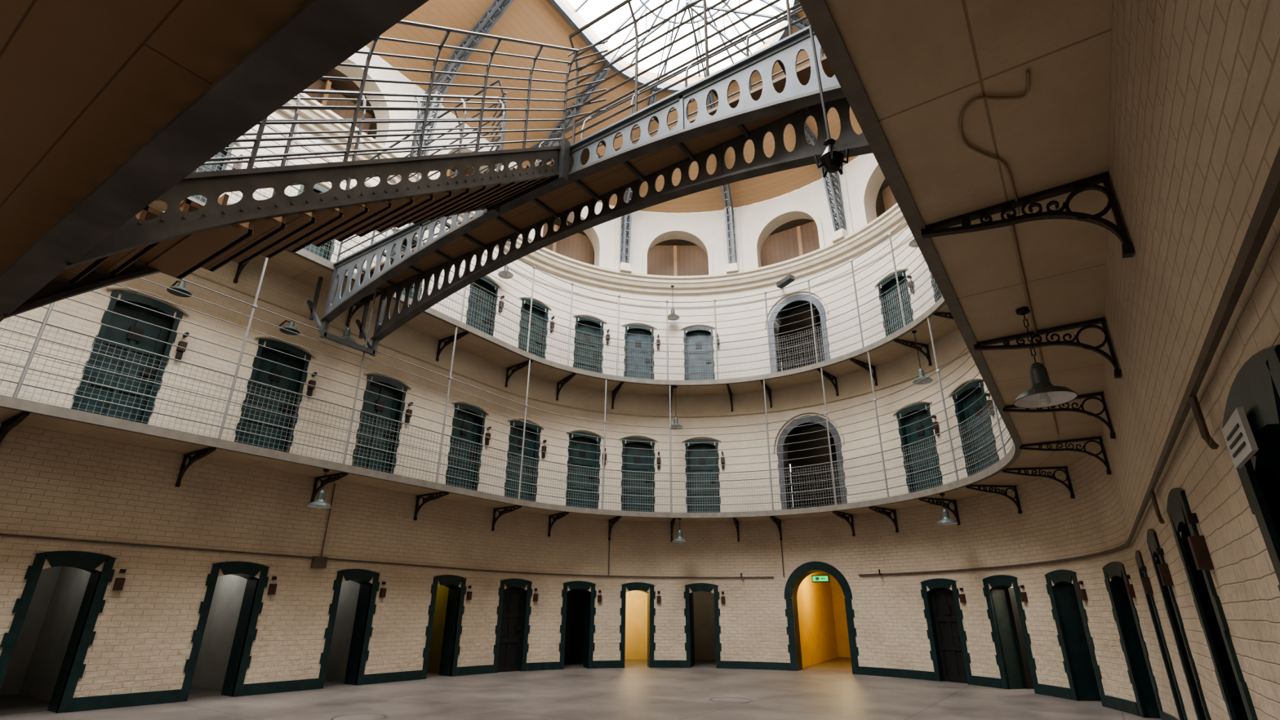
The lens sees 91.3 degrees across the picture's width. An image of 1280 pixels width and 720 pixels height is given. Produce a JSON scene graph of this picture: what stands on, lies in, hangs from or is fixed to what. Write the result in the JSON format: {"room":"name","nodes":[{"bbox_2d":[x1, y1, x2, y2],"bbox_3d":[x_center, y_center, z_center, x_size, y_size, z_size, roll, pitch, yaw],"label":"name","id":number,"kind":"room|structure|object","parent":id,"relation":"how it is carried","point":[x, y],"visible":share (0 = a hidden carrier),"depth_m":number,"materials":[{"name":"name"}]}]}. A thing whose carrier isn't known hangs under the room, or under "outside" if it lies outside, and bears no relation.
{"room":"prison interior","nodes":[
{"label":"prison interior","id":0,"kind":"room"},
{"bbox_2d":[166,280,300,335],"bbox_3d":[-7.038,-0.913,10.898,0.623,0.293,2.135,-14,-26,32],"label":"lamps","id":1,"kind":"object","parent":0,"point":[180,287],"depth_m":10.22,"materials":[{"name":"metal"}]},
{"bbox_2d":[0,261,1013,512],"bbox_3d":[-1.817,-1.188,8.195,12.760,3.660,23.767,-14,-26,32],"label":"wall","id":2,"kind":"structure","parent":0,"point":[279,289],"depth_m":14.27,"materials":[{"name":"brick"}]},
{"bbox_2d":[71,289,999,512],"bbox_3d":[-1.708,-0.736,8.190,12.300,2.660,22.428,-14,-26,32],"label":"door surround","id":3,"kind":"object","parent":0,"point":[126,296],"depth_m":13.70,"materials":[{"name":"paint"}]},
{"bbox_2d":[220,142,939,380],"bbox_3d":[-1.674,-4.164,9.582,12.300,2.740,22.408,-14,-26,32],"label":"door surround","id":4,"kind":"object","parent":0,"point":[817,304],"depth_m":17.99,"materials":[{"name":"paint"}]},
{"bbox_2d":[0,666,1160,719],"bbox_3d":[0.623,4.889,8.640,26.000,0.001,35.000,-14,-26,32],"label":"floor","id":5,"kind":"structure","parent":0,"point":[628,692],"depth_m":9.83,"materials":[{"name":"concrete"}]},
{"bbox_2d":[0,566,90,714],"bbox_3d":[-9.242,3.811,9.312,2.500,2.350,1.240,-14,-26,32],"label":"cell","id":6,"kind":"object","parent":5,"relation":"on","point":[32,673],"visible":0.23,"depth_m":10.02,"materials":[{"name":"paint"}]},
{"bbox_2d":[187,574,247,697],"bbox_3d":[-8.013,4.498,10.989,2.500,2.350,1.240,-14,-26,32],"label":"cell","id":7,"kind":"object","parent":5,"relation":"on","point":[214,655],"visible":0.12,"depth_m":11.30,"materials":[{"name":"paint"}]},
{"bbox_2d":[324,580,359,685],"bbox_3d":[-6.800,5.176,12.643,2.500,2.350,1.240,-14,-26,32],"label":"cell","id":8,"kind":"object","parent":5,"relation":"on","point":[336,667],"visible":0.08,"depth_m":12.75,"materials":[{"name":"concrete"}]},
{"bbox_2d":[426,585,448,675],"bbox_3d":[-5.533,5.883,14.371,2.502,2.350,1.312,-14,-26,32],"label":"cell","id":9,"kind":"object","parent":5,"relation":"on","point":[437,638],"visible":0.08,"depth_m":14.36,"materials":[{"name":"concrete"}]},
{"bbox_2d":[624,590,647,666],"bbox_3d":[-0.377,7.254,17.662,1.787,2.350,2.488,5,-22,-10],"label":"cell","id":10,"kind":"object","parent":5,"relation":"on","point":[636,602],"visible":0.17,"depth_m":18.76,"materials":[{"name":"paint"}]},
{"bbox_2d":[693,591,716,666],"bbox_3d":[1.753,7.314,17.767,1.787,2.350,2.488,-1,-22,5],"label":"cell","id":11,"kind":"object","parent":5,"relation":"on","point":[703,601],"visible":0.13,"depth_m":18.78,"materials":[{"name":"paint"}]},
{"bbox_2d":[796,571,852,671],"bbox_3d":[6.123,7.282,17.932,2.904,2.600,5.506,-14,-26,32],"label":"arched passage","id":12,"kind":"object","parent":5,"relation":"on","point":[821,608],"visible":0.2,"depth_m":18.68,"materials":[{"name":"paint"}]},
{"bbox_2d":[218,111,942,380],"bbox_3d":[-1.788,-4.610,9.575,12.760,3.720,23.767,-14,-26,32],"label":"wall","id":13,"kind":"structure","parent":0,"point":[675,336],"depth_m":18.04,"materials":[{"name":"brick"}]},
{"bbox_2d":[275,93,907,295],"bbox_3d":[-1.910,-6.309,10.045,12.240,0.540,23.285,-14,-26,32],"label":"crown molding","id":14,"kind":"structure","parent":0,"point":[869,235],"depth_m":18.53,"materials":[{"name":"paint"}]},
{"bbox_2d":[334,45,884,274],"bbox_3d":[-1.777,-7.632,10.772,13.100,2.780,23.717,-14,-26,32],"label":"wall","id":15,"kind":"structure","parent":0,"point":[813,197],"depth_m":19.73,"materials":[{"name":"paint"}]},
{"bbox_2d":[345,55,879,275],"bbox_3d":[-1.863,-7.456,10.567,12.240,2.000,23.158,-14,-26,32],"label":"arch surround","id":16,"kind":"object","parent":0,"point":[390,113],"depth_m":19.49,"materials":[{"name":"paint"}]},
{"bbox_2d":[365,0,862,213],"bbox_3d":[-1.884,-10.142,11.583,12.200,2.560,23.265,-14,-26,32],"label":"ceiling","id":17,"kind":"structure","parent":0,"point":[540,21],"depth_m":17.39,"materials":[{"name":"paint"}]},
{"bbox_2d":[413,0,846,263],"bbox_3d":[-1.121,-9.158,12.406,12.060,5.974,19.960,-14,-26,32],"label":"roof trusses","id":18,"kind":"object","parent":17,"relation":"attached to","point":[626,230],"visible":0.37,"depth_m":17.47,"materials":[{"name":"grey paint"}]},
{"bbox_2d":[548,0,799,93],"bbox_3d":[-2.795,-12.095,10.904,5.620,1.780,19.976,-14,-26,32],"label":"frame","id":19,"kind":"object","parent":17,"relation":"attached to","point":[558,5],"visible":0.52,"depth_m":17.43,"materials":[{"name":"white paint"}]},
{"bbox_2d":[0,0,1279,719],"bbox_3d":[-1.845,2.187,6.832,13.000,3.620,23.767,-14,-26,32],"label":"wall","id":20,"kind":"structure","parent":0,"point":[1194,113],"depth_m":9.40,"materials":[{"name":"brick"}]},
{"bbox_2d":[0,411,30,443],"bbox_3d":[-8.141,0.981,8.058,0.994,0.524,0.060,-14,-26,32],"label":"bracket","id":21,"kind":"object","parent":20,"relation":"attached to","point":[6,425],"visible":1,"depth_m":8.14,"materials":[{"name":"metal"}]},
{"bbox_2d":[175,447,216,487],"bbox_3d":[-6.917,1.665,9.727,0.994,0.524,0.060,-14,-26,32],"label":"bracket","id":22,"kind":"object","parent":20,"relation":"attached to","point":[202,453],"visible":1,"depth_m":9.88,"materials":[{"name":"metal"}]},
{"bbox_2d":[310,472,347,502],"bbox_3d":[-5.682,2.355,11.412,0.994,0.524,0.060,-14,-26,32],"label":"bracket","id":23,"kind":"object","parent":20,"relation":"attached to","point":[331,478],"visible":0.96,"depth_m":11.55,"materials":[{"name":"metal"}]},
{"bbox_2d":[413,491,449,519],"bbox_3d":[-4.397,3.074,13.166,0.994,0.524,0.060,-14,-26,32],"label":"bracket","id":24,"kind":"object","parent":20,"relation":"attached to","point":[428,499],"visible":1,"depth_m":13.31,"materials":[{"name":"metal"}]},
{"bbox_2d":[491,505,521,531],"bbox_3d":[-3.163,3.744,14.801,0.994,0.524,0.060,-17,-28,37],"label":"bracket","id":25,"kind":"object","parent":20,"relation":"attached to","point":[506,508],"visible":1,"depth_m":14.96,"materials":[{"name":"metal"}]},
{"bbox_2d":[497,588,524,671],"bbox_3d":[-3.096,6.368,14.815,0.686,1.800,0.098,19,-29,-39],"label":"door","id":26,"kind":"structure","parent":20,"relation":"in","point":[513,598],"depth_m":14.83,"materials":[{"name":"metal"}]},
{"bbox_2d":[547,511,568,536],"bbox_3d":[-2.057,4.129,15.734,0.060,0.524,0.994,15,-26,-32],"label":"bracket","id":27,"kind":"object","parent":20,"relation":"attached to","point":[558,516],"visible":1,"depth_m":15.94,"materials":[{"name":"metal"}]},
{"bbox_2d":[608,515,621,540],"bbox_3d":[-0.664,4.401,16.379,0.061,0.524,0.994,8,-23,-17],"label":"bracket","id":28,"kind":"object","parent":20,"relation":"attached to","point":[617,518],"visible":1,"depth_m":16.62,"materials":[{"name":"metal"}]},
{"bbox_2d":[71,660,1178,719],"bbox_3d":[-2.010,3.702,5.979,12.200,0.170,23.223,-14,-26,32],"label":"baseboard","id":29,"kind":"structure","parent":20,"relation":"attached to","point":[129,700],"depth_m":11.03,"materials":[{"name":"teal paint"}]},
{"bbox_2d":[0,344,1279,719],"bbox_3d":[-1.732,2.758,6.787,12.300,2.530,22.413,-14,-26,32],"label":"door surround","id":30,"kind":"object","parent":20,"relation":"attached to","point":[1255,388],"visible":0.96,"depth_m":9.14,"materials":[{"name":"teal paint"}]},
{"bbox_2d":[688,592,694,666],"bbox_3d":[1.369,7.232,16.864,0.113,1.800,0.636,-3,-22,10],"label":"door","id":31,"kind":"structure","parent":20,"relation":"in","point":[691,606],"depth_m":16.72,"materials":[{"name":"metal"}]},
{"bbox_2d":[732,517,739,542],"bbox_3d":[2.534,4.468,16.479,0.060,0.524,0.994,-5,-23,14],"label":"bracket","id":32,"kind":"object","parent":20,"relation":"attached to","point":[735,521],"visible":1,"depth_m":16.77,"materials":[{"name":"metal"}]},
{"bbox_2d":[769,515,782,540],"bbox_3d":[3.514,4.343,16.149,0.061,0.524,0.994,-10,-24,23],"label":"bracket","id":33,"kind":"object","parent":20,"relation":"attached to","point":[773,518],"visible":1,"depth_m":16.40,"materials":[{"name":"metal"}]},
{"bbox_2d":[811,574,830,582],"bbox_3d":[4.653,5.635,16.111,0.445,0.170,0.086,-13,-26,30],"label":"exit sign","id":34,"kind":"object","parent":20,"relation":"attached to","point":[824,578],"visible":1,"depth_m":16.07,"materials":[{"name":"green"}]},
{"bbox_2d":[831,511,855,536],"bbox_3d":[4.966,3.985,15.232,0.061,0.524,0.994,-19,-29,39],"label":"bracket","id":35,"kind":"object","parent":20,"relation":"attached to","point":[842,515],"visible":1,"depth_m":15.43,"materials":[{"name":"metal"}]},
{"bbox_2d":[868,506,898,533],"bbox_3d":[5.657,3.698,14.506,0.994,0.524,0.060,16,-27,-33],"label":"bracket","id":36,"kind":"object","parent":20,"relation":"attached to","point":[880,510],"visible":1,"depth_m":14.65,"materials":[{"name":"metal"}]},
{"bbox_2d":[918,497,959,524],"bbox_3d":[6.368,3.214,13.292,0.994,0.524,0.061,9,-23,-19],"label":"bracket","id":37,"kind":"object","parent":20,"relation":"attached to","point":[940,503],"visible":0.97,"depth_m":13.38,"materials":[{"name":"metal"}]},
{"bbox_2d":[930,589,968,683],"bbox_3d":[6.602,5.823,13.264,0.098,1.800,0.686,12,-25,-26],"label":"door","id":38,"kind":"structure","parent":20,"relation":"in","point":[953,668],"depth_m":13.30,"materials":[{"name":"metal"}]},
{"bbox_2d":[965,484,1022,514],"bbox_3d":[6.718,2.644,11.873,0.994,0.524,0.060,2,-22,-4],"label":"bracket","id":39,"kind":"object","parent":20,"relation":"attached to","point":[1005,494],"visible":1,"depth_m":11.92,"materials":[{"name":"metal"}]},
{"bbox_2d":[1005,587,1034,688],"bbox_3d":[7.666,5.437,12.286,0.636,1.800,0.113,4,-22,-7],"label":"door","id":40,"kind":"structure","parent":20,"relation":"in","point":[1024,661],"depth_m":12.19,"materials":[{"name":"metal"}]},
{"bbox_2d":[920,171,1133,257],"bbox_3d":[2.220,-0.702,3.674,0.994,0.524,0.060,-14,-26,32],"label":"bracket","id":41,"kind":"object","parent":20,"relation":"attached to","point":[942,228],"visible":1,"depth_m":3.63,"materials":[{"name":"metal"}]},
{"bbox_2d":[1001,466,1075,498],"bbox_3d":[6.630,2.058,10.422,0.994,0.524,0.060,-4,-22,11],"label":"bracket","id":42,"kind":"object","parent":20,"relation":"attached to","point":[1060,468],"visible":1,"depth_m":10.44,"materials":[{"name":"metal"}]},
{"bbox_2d":[973,317,1121,377],"bbox_3d":[3.466,-0.005,5.374,0.994,0.524,0.060,-14,-26,32],"label":"bracket","id":43,"kind":"object","parent":20,"relation":"attached to","point":[980,345],"visible":1,"depth_m":5.33,"materials":[{"name":"metal"}]},
{"bbox_2d":[1002,391,1115,438],"bbox_3d":[4.729,0.701,7.097,0.994,0.524,0.060,-14,-26,32],"label":"bracket","id":44,"kind":"object","parent":20,"relation":"attached to","point":[1090,396],"visible":0.62,"depth_m":7.00,"materials":[{"name":"metal"}]},
{"bbox_2d":[1019,436,1111,475],"bbox_3d":[5.960,1.396,8.796,0.994,0.524,0.060,-12,-25,28],"label":"bracket","id":45,"kind":"object","parent":20,"relation":"attached to","point":[1104,462],"visible":1,"depth_m":8.77,"materials":[{"name":"metal"}]},
{"bbox_2d":[1222,406,1258,468],"bbox_3d":[2.009,0.267,2.100,0.018,0.140,0.320,-14,-26,32],"label":"wall sign","id":46,"kind":"object","parent":20,"relation":"attached to","point":[1239,438],"visible":1,"depth_m":2.05,"materials":[{"name":"white metal"}]},
{"bbox_2d":[0,124,1279,577],"bbox_3d":[-0.576,-1.061,10.132,12.175,8.293,18.287,-14,-26,32],"label":"pipe","id":47,"kind":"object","parent":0,"point":[1268,206],"depth_m":2.80,"materials":[{"name":"metal"}]},
{"bbox_2d":[78,302,170,422],"bbox_3d":[-8.078,0.129,9.771,0.130,2.140,0.800,-14,-26,32],"label":"door","id":48,"kind":"structure","parent":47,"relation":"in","point":[130,310],"depth_m":9.81,"materials":[{"name":"paint"}]},
{"bbox_2d":[191,150,224,204],"bbox_3d":[-8.050,-3.228,11.125,0.130,2.060,0.780,-14,-26,32],"label":"door","id":49,"kind":"structure","parent":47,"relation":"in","point":[222,152],"depth_m":11.40,"materials":[{"name":"paint"}]},
{"bbox_2d":[233,261,248,283],"bbox_3d":[-6.889,-1.729,11.097,0.994,0.524,0.060,-14,-26,32],"label":"bracket","id":50,"kind":"object","parent":47,"relation":"attached to","point":[240,267],"visible":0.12,"depth_m":11.28,"materials":[{"name":"metal"}]},
{"bbox_2d":[239,348,301,451],"bbox_3d":[-6.832,0.826,11.471,0.130,2.140,0.800,-14,-26,32],"label":"door","id":51,"kind":"structure","parent":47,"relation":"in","point":[269,354],"depth_m":11.53,"materials":[{"name":"paint"}]},
{"bbox_2d":[302,189,327,258],"bbox_3d":[-6.804,-2.531,12.826,0.130,2.060,0.780,-14,-26,32],"label":"door","id":52,"kind":"structure","parent":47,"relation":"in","point":[313,246],"depth_m":12.91,"materials":[{"name":"paint"}]},
{"bbox_2d":[346,292,381,326],"bbox_3d":[-5.654,-1.039,12.781,0.994,0.524,0.060,-14,-26,32],"label":"bracket","id":53,"kind":"object","parent":47,"relation":"attached to","point":[362,301],"visible":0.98,"depth_m":12.90,"materials":[{"name":"metal"}]},
{"bbox_2d":[355,382,398,472],"bbox_3d":[-5.591,1.519,13.164,0.130,2.140,0.800,-14,-26,32],"label":"door","id":54,"kind":"structure","parent":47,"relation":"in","point":[375,398],"depth_m":13.24,"materials":[{"name":"paint"}]},
{"bbox_2d":[393,241,414,298],"bbox_3d":[-5.564,-1.838,14.518,0.130,2.060,0.780,-14,-26,32],"label":"door","id":55,"kind":"structure","parent":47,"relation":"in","point":[404,242],"depth_m":14.70,"materials":[{"name":"paint"}]},
{"bbox_2d":[435,331,468,360],"bbox_3d":[-4.369,-0.320,14.535,0.994,0.524,0.060,-14,-26,32],"label":"bracket","id":56,"kind":"object","parent":47,"relation":"attached to","point":[464,333],"visible":0.95,"depth_m":14.68,"materials":[{"name":"metal"}]},
{"bbox_2d":[448,410,478,489],"bbox_3d":[-4.289,2.247,14.940,0.130,2.140,0.800,-14,-26,32],"label":"door","id":57,"kind":"structure","parent":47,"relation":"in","point":[464,415],"depth_m":15.04,"materials":[{"name":"paint"}]},
{"bbox_2d":[468,280,492,333],"bbox_3d":[-4.261,-1.111,16.295,0.130,2.060,0.780,-14,-26,32],"label":"door","id":58,"kind":"structure","parent":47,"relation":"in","point":[475,306],"depth_m":16.45,"materials":[{"name":"paint"}]},
{"bbox_2d":[497,239,513,279],"bbox_3d":[-3.618,-2.777,17.055,0.408,1.150,0.408,-14,-26,32],"label":"pendant lamp","id":59,"kind":"object","parent":47,"relation":"hanging from","point":[505,271],"visible":0.81,"depth_m":16.91,"materials":[{"name":"grey metal"}]},
{"bbox_2d":[505,360,533,386],"bbox_3d":[-3.135,0.350,16.171,0.994,0.524,0.060,-17,-28,37],"label":"bracket","id":60,"kind":"object","parent":47,"relation":"attached to","point":[526,362],"visible":1,"depth_m":16.33,"materials":[{"name":"metal"}]},
{"bbox_2d":[506,426,534,501],"bbox_3d":[-3.146,2.776,16.230,0.813,2.140,0.128,20,-29,-39],"label":"door","id":61,"kind":"structure","parent":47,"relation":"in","point":[516,432],"depth_m":16.30,"materials":[{"name":"paint"}]},
{"bbox_2d":[520,305,543,356],"bbox_3d":[-3.119,-0.581,17.585,0.793,2.060,0.128,20,-29,-39],"label":"door","id":62,"kind":"structure","parent":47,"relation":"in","point":[535,311],"depth_m":17.73,"materials":[{"name":"paint"}]},
{"bbox_2d":[106,142,982,452],"bbox_3d":[-1.723,-3.408,9.209,12.180,4.632,22.454,-14,-26,32],"label":"trim","id":63,"kind":"structure","parent":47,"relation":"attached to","point":[180,308],"depth_m":16.37,"materials":[{"name":"paint"}]},
{"bbox_2d":[148,196,958,395],"bbox_3d":[-1.938,-2.986,8.705,12.240,0.135,23.285,-14,-26,32],"label":"walkway","id":64,"kind":"object","parent":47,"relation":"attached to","point":[303,266],"visible":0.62,"depth_m":15.45,"materials":[{"name":"grey paint"}]},
{"bbox_2d":[334,305,355,346],"bbox_3d":[-5.604,-0.891,12.123,0.408,1.290,0.408,-14,-26,32],"label":"pendant lamp","id":65,"kind":"object","parent":64,"relation":"hanging from","point":[347,331],"visible":0.56,"depth_m":11.93,"materials":[{"name":"grey metal"}]},
{"bbox_2d":[191,109,942,380],"bbox_3d":[-2.185,-4.315,8.832,10.240,2.650,22.174,-14,-26,32],"label":"gallery railing","id":66,"kind":"object","parent":64,"relation":"on","point":[619,296],"visible":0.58,"depth_m":16.52,"materials":[{"name":"metal"}]},
{"bbox_2d":[306,25,872,356],"bbox_3d":[-1.594,-1.903,9.541,10.937,1.518,1.190,-14,-26,32],"label":"staircase","id":67,"kind":"structure","parent":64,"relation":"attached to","point":[791,98],"depth_m":8.88,"materials":[{"name":"metal"}]},
{"bbox_2d":[336,0,824,261],"bbox_3d":[-1.274,-3.584,9.989,10.180,1.974,1.512,-14,-26,32],"label":"railing","id":68,"kind":"object","parent":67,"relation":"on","point":[788,15],"visible":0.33,"depth_m":8.85,"materials":[{"name":"metal"}]},
{"bbox_2d":[671,386,683,429],"bbox_3d":[1.003,1.337,17.549,0.408,1.260,0.408,-14,-26,32],"label":"pendant lamp","id":69,"kind":"object","parent":64,"relation":"hanging from","point":[675,424],"visible":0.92,"depth_m":17.37,"materials":[{"name":"grey metal"}]},
{"bbox_2d":[911,330,933,384],"bbox_3d":[6.219,-0.067,13.962,0.408,1.260,0.408,-14,-26,32],"label":"pendant lamp","id":70,"kind":"object","parent":64,"relation":"hanging from","point":[921,372],"visible":0.98,"depth_m":13.81,"materials":[{"name":"grey metal"}]},
{"bbox_2d":[0,0,1112,522],"bbox_3d":[-1.966,0.408,7.335,12.240,0.135,23.285,-14,-26,32],"label":"walkway","id":71,"kind":"object","parent":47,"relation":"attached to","point":[907,71],"visible":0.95,"depth_m":3.60,"materials":[{"name":"grey paint"}]},
{"bbox_2d":[0,0,428,321],"bbox_3d":[-4.534,-0.796,3.740,10.145,0.638,1.540,-14,-26,32],"label":"footbridge","id":72,"kind":"object","parent":71,"relation":"attached to","point":[106,106],"visible":1,"depth_m":2.90,"materials":[{"name":"metal"}]},
{"bbox_2d":[0,137,570,319],"bbox_3d":[-2.858,-1.672,6.735,1.540,4.168,4.527,-14,-26,32],"label":"staircase","id":73,"kind":"structure","parent":72,"relation":"on","point":[189,236],"depth_m":5.42,"materials":[{"name":"metal"}]},
{"bbox_2d":[162,19,608,212],"bbox_3d":[-2.780,-2.803,7.300,2.432,5.335,4.583,-14,-26,32],"label":"staircase railing","id":74,"kind":"object","parent":73,"relation":"on","point":[361,93],"visible":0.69,"depth_m":7.13,"materials":[{"name":"metal"}]},
{"bbox_2d":[306,469,331,509],"bbox_3d":[-5.563,2.267,10.956,0.408,0.700,0.408,-14,-26,32],"label":"pendant lamp","id":75,"kind":"object","parent":71,"relation":"hanging from","point":[319,503],"visible":1,"depth_m":10.86,"materials":[{"name":"grey metal"}]},
{"bbox_2d":[0,257,1013,512],"bbox_3d":[-2.209,-1.389,7.652,10.240,3.660,22.174,-14,-26,32],"label":"gallery railing","id":76,"kind":"object","parent":71,"relation":"on","point":[254,305],"visible":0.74,"depth_m":12.26,"materials":[{"name":"metal"}]},
{"bbox_2d":[671,518,688,543],"bbox_3d":[1.036,4.449,16.295,0.408,0.650,0.408,-14,-26,32],"label":"pendant lamp","id":77,"kind":"object","parent":71,"relation":"hanging from","point":[679,539],"visible":1,"depth_m":16.19,"materials":[{"name":"grey metal"}]},
{"bbox_2d":[808,25,848,177],"bbox_3d":[0.943,-1.365,3.196,0.160,0.970,0.166,-14,-26,32],"label":"pulley","id":78,"kind":"object","parent":71,"relation":"hanging from","point":[832,159],"visible":1,"depth_m":3.04,"materials":[{"name":"black metal"}]},
{"bbox_2d":[936,493,958,525],"bbox_3d":[6.194,3.044,12.707,0.408,0.650,0.408,-14,-26,32],"label":"pendant lamp","id":79,"kind":"object","parent":71,"relation":"hanging from","point":[946,520],"visible":1,"depth_m":12.62,"materials":[{"name":"grey metal"}]},
{"bbox_2d":[959,70,1058,434],"bbox_3d":[3.665,-0.140,5.695,0.330,0.023,7.250,-14,-26,32],"label":"cable","id":80,"kind":"object","parent":71,"relation":"attached to","point":[1028,72],"visible":0.97,"depth_m":3.47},
{"bbox_2d":[1013,306,1078,408],"bbox_3d":[3.102,-0.031,4.921,0.428,0.820,0.428,-14,-26,32],"label":"pendant lamp","id":81,"kind":"object","parent":71,"relation":"hanging from","point":[1042,393],"visible":1,"depth_m":4.83,"materials":[{"name":"grey metal"}]},
{"bbox_2d":[555,373,575,400],"bbox_3d":[-2.029,0.735,17.103,0.060,0.524,0.994,15,-26,-32],"label":"bracket","id":82,"kind":"object","parent":47,"relation":"attached to","point":[570,377],"visible":1,"depth_m":17.29,"materials":[{"name":"metal"}]},
{"bbox_2d":[568,437,595,508],"bbox_3d":[-1.625,3.182,17.204,0.813,2.140,0.128,11,-24,-24],"label":"door","id":83,"kind":"structure","parent":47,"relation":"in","point":[578,446],"depth_m":17.24,"materials":[{"name":"paint"}]},
{"bbox_2d":[575,322,599,373],"bbox_3d":[-1.597,-0.175,18.559,0.793,2.060,0.128,11,-24,-24],"label":"door","id":84,"kind":"structure","parent":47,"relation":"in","point":[584,328],"depth_m":18.64,"materials":[{"name":"paint"}]},
{"bbox_2d":[305,68,897,275],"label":"arched windows","id":85,"kind":"structure","parent":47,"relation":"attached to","point":[794,238],"depth_m":20.74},
{"bbox_2d":[611,382,623,408],"bbox_3d":[-0.636,1.007,17.749,0.061,0.524,0.994,8,-23,-17],"label":"bracket","id":86,"kind":"object","parent":47,"relation":"attached to","point":[617,388],"visible":1,"depth_m":17.98,"materials":[{"name":"metal"}]},
{"bbox_2d":[403,85,853,273],"bbox_3d":[-1.156,-7.312,11.631,12.200,2.560,20.252,-14,-26,32],"label":"trim","id":87,"kind":"structure","parent":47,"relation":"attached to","point":[842,233],"depth_m":19.52,"materials":[{"name":"paint"}]},
{"bbox_2d":[623,443,651,511],"bbox_3d":[-0.088,3.389,17.685,0.813,2.140,0.128,5,-22,-10],"label":"door","id":88,"kind":"structure","parent":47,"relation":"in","point":[628,451],"depth_m":17.73,"materials":[{"name":"paint"}]},
{"bbox_2d":[626,330,650,378],"bbox_3d":[-0.060,0.032,19.040,0.793,2.060,0.128,5,-22,-10],"label":"door","id":89,"kind":"structure","parent":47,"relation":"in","point":[646,368],"depth_m":19.11,"materials":[{"name":"paint"}]},
{"bbox_2d":[112,154,1214,603],"bbox_3d":[-1.887,-1.148,8.068,12.200,7.670,22.100,-14,-26,32],"label":"door locks","id":90,"kind":"object","parent":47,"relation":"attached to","point":[1201,554],"visible":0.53,"depth_m":10.14,"materials":[{"name":"black metal"}]},
{"bbox_2d":[667,284,679,320],"bbox_3d":[1.014,-1.791,19.404,0.408,1.150,0.408,-14,-26,32],"label":"pendant lamp","id":91,"kind":"object","parent":47,"relation":"hanging from","point":[673,316],"visible":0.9,"depth_m":19.29,"materials":[{"name":"grey metal"}]},
{"bbox_2d":[685,332,712,380],"bbox_3d":[1.809,0.079,19.118,0.793,2.060,0.128,-2,-22,6],"label":"door","id":92,"kind":"structure","parent":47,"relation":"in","point":[691,338],"depth_m":19.18,"materials":[{"name":"paint"}]},
{"bbox_2d":[688,444,717,512],"bbox_3d":[1.781,3.436,17.763,0.813,2.140,0.128,-2,-22,6],"label":"door","id":93,"kind":"structure","parent":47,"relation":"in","point":[693,460],"depth_m":17.79,"materials":[{"name":"paint"}]},
{"bbox_2d":[760,380,772,407],"bbox_3d":[3.542,0.949,17.519,0.061,0.524,0.994,-10,-24,23],"label":"bracket","id":94,"kind":"object","parent":47,"relation":"attached to","point":[768,390],"visible":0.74,"depth_m":17.79,"materials":[{"name":"metal"}]},
{"bbox_2d":[776,274,795,288],"bbox_3d":[4.264,-2.297,18.555,0.371,0.243,0.817,6,-23,-13],"label":"security camera","id":95,"kind":"object","parent":47,"relation":"attached to","point":[789,278],"visible":0.95,"depth_m":18.37,"materials":[{"name":"grey paint"}]},
{"bbox_2d":[776,338,824,372],"bbox_3d":[4.636,0.093,17.906,1.489,1.170,0.067,-14,-26,32],"label":"gate","id":96,"kind":"object","parent":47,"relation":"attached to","point":[816,341],"visible":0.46,"depth_m":18.01,"materials":[{"name":"black metal"}]},
{"bbox_2d":[778,306,824,371],"bbox_3d":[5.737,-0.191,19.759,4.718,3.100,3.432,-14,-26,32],"label":"gate","id":97,"kind":"object","parent":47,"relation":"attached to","point":[800,317],"visible":0.17,"depth_m":21.65,"materials":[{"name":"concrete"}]},
{"bbox_2d":[785,466,839,509],"bbox_3d":[4.608,3.487,16.537,1.489,1.170,0.067,-14,-26,32],"label":"gate","id":98,"kind":"object","parent":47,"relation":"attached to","point":[806,471],"visible":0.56,"depth_m":16.62,"materials":[{"name":"black metal"}]},
{"bbox_2d":[817,368,838,395],"bbox_3d":[4.995,0.591,16.601,0.061,0.524,0.994,-19,-29,39],"label":"bracket","id":99,"kind":"object","parent":47,"relation":"attached to","point":[825,374],"visible":0.95,"depth_m":16.80,"materials":[{"name":"metal"}]},
{"bbox_2d":[849,358,877,386],"bbox_3d":[5.685,0.304,15.876,0.994,0.524,0.060,16,-27,-33],"label":"bracket","id":100,"kind":"object","parent":47,"relation":"attached to","point":[864,365],"visible":0.98,"depth_m":16.00,"materials":[{"name":"metal"}]},
{"bbox_2d":[884,277,911,333],"bbox_3d":[6.721,-1.131,16.019,0.128,2.060,0.793,11,-24,-25],"label":"door","id":101,"kind":"structure","parent":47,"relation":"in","point":[894,283],"depth_m":16.21,"materials":[{"name":"paint"}]},
{"bbox_2d":[893,338,931,365],"bbox_3d":[6.396,-0.180,14.662,0.994,0.524,0.061,9,-23,-19],"label":"bracket","id":102,"kind":"object","parent":47,"relation":"attached to","point":[897,340],"visible":0.98,"depth_m":14.75,"materials":[{"name":"metal"}]},
{"bbox_2d":[904,410,939,491],"bbox_3d":[6.692,2.226,14.665,0.128,2.140,0.813,11,-24,-25],"label":"door","id":103,"kind":"structure","parent":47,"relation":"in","point":[922,415],"depth_m":14.77,"materials":[{"name":"paint"}]},
{"bbox_2d":[933,311,953,319],"bbox_3d":[6.746,-0.750,13.243,0.994,0.524,0.060,2,-22,-4],"label":"bracket","id":104,"kind":"object","parent":47,"relation":"attached to","point":[937,313],"visible":0.26,"depth_m":13.29,"materials":[{"name":"metal"}]},
{"bbox_2d":[961,388,995,473],"bbox_3d":[7.268,1.635,13.187,0.128,2.140,0.813,5,-22,-11],"label":"door","id":105,"kind":"structure","parent":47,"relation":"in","point":[976,394],"depth_m":13.36,"materials":[{"name":"paint"}]},
{"bbox_2d":[787,426,841,508],"bbox_3d":[5.709,3.203,18.389,4.718,3.100,3.432,-14,-26,32],"label":"arched passage","id":106,"kind":"object","parent":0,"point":[820,434],"visible":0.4,"depth_m":20.30,"materials":[{"name":"concrete"}]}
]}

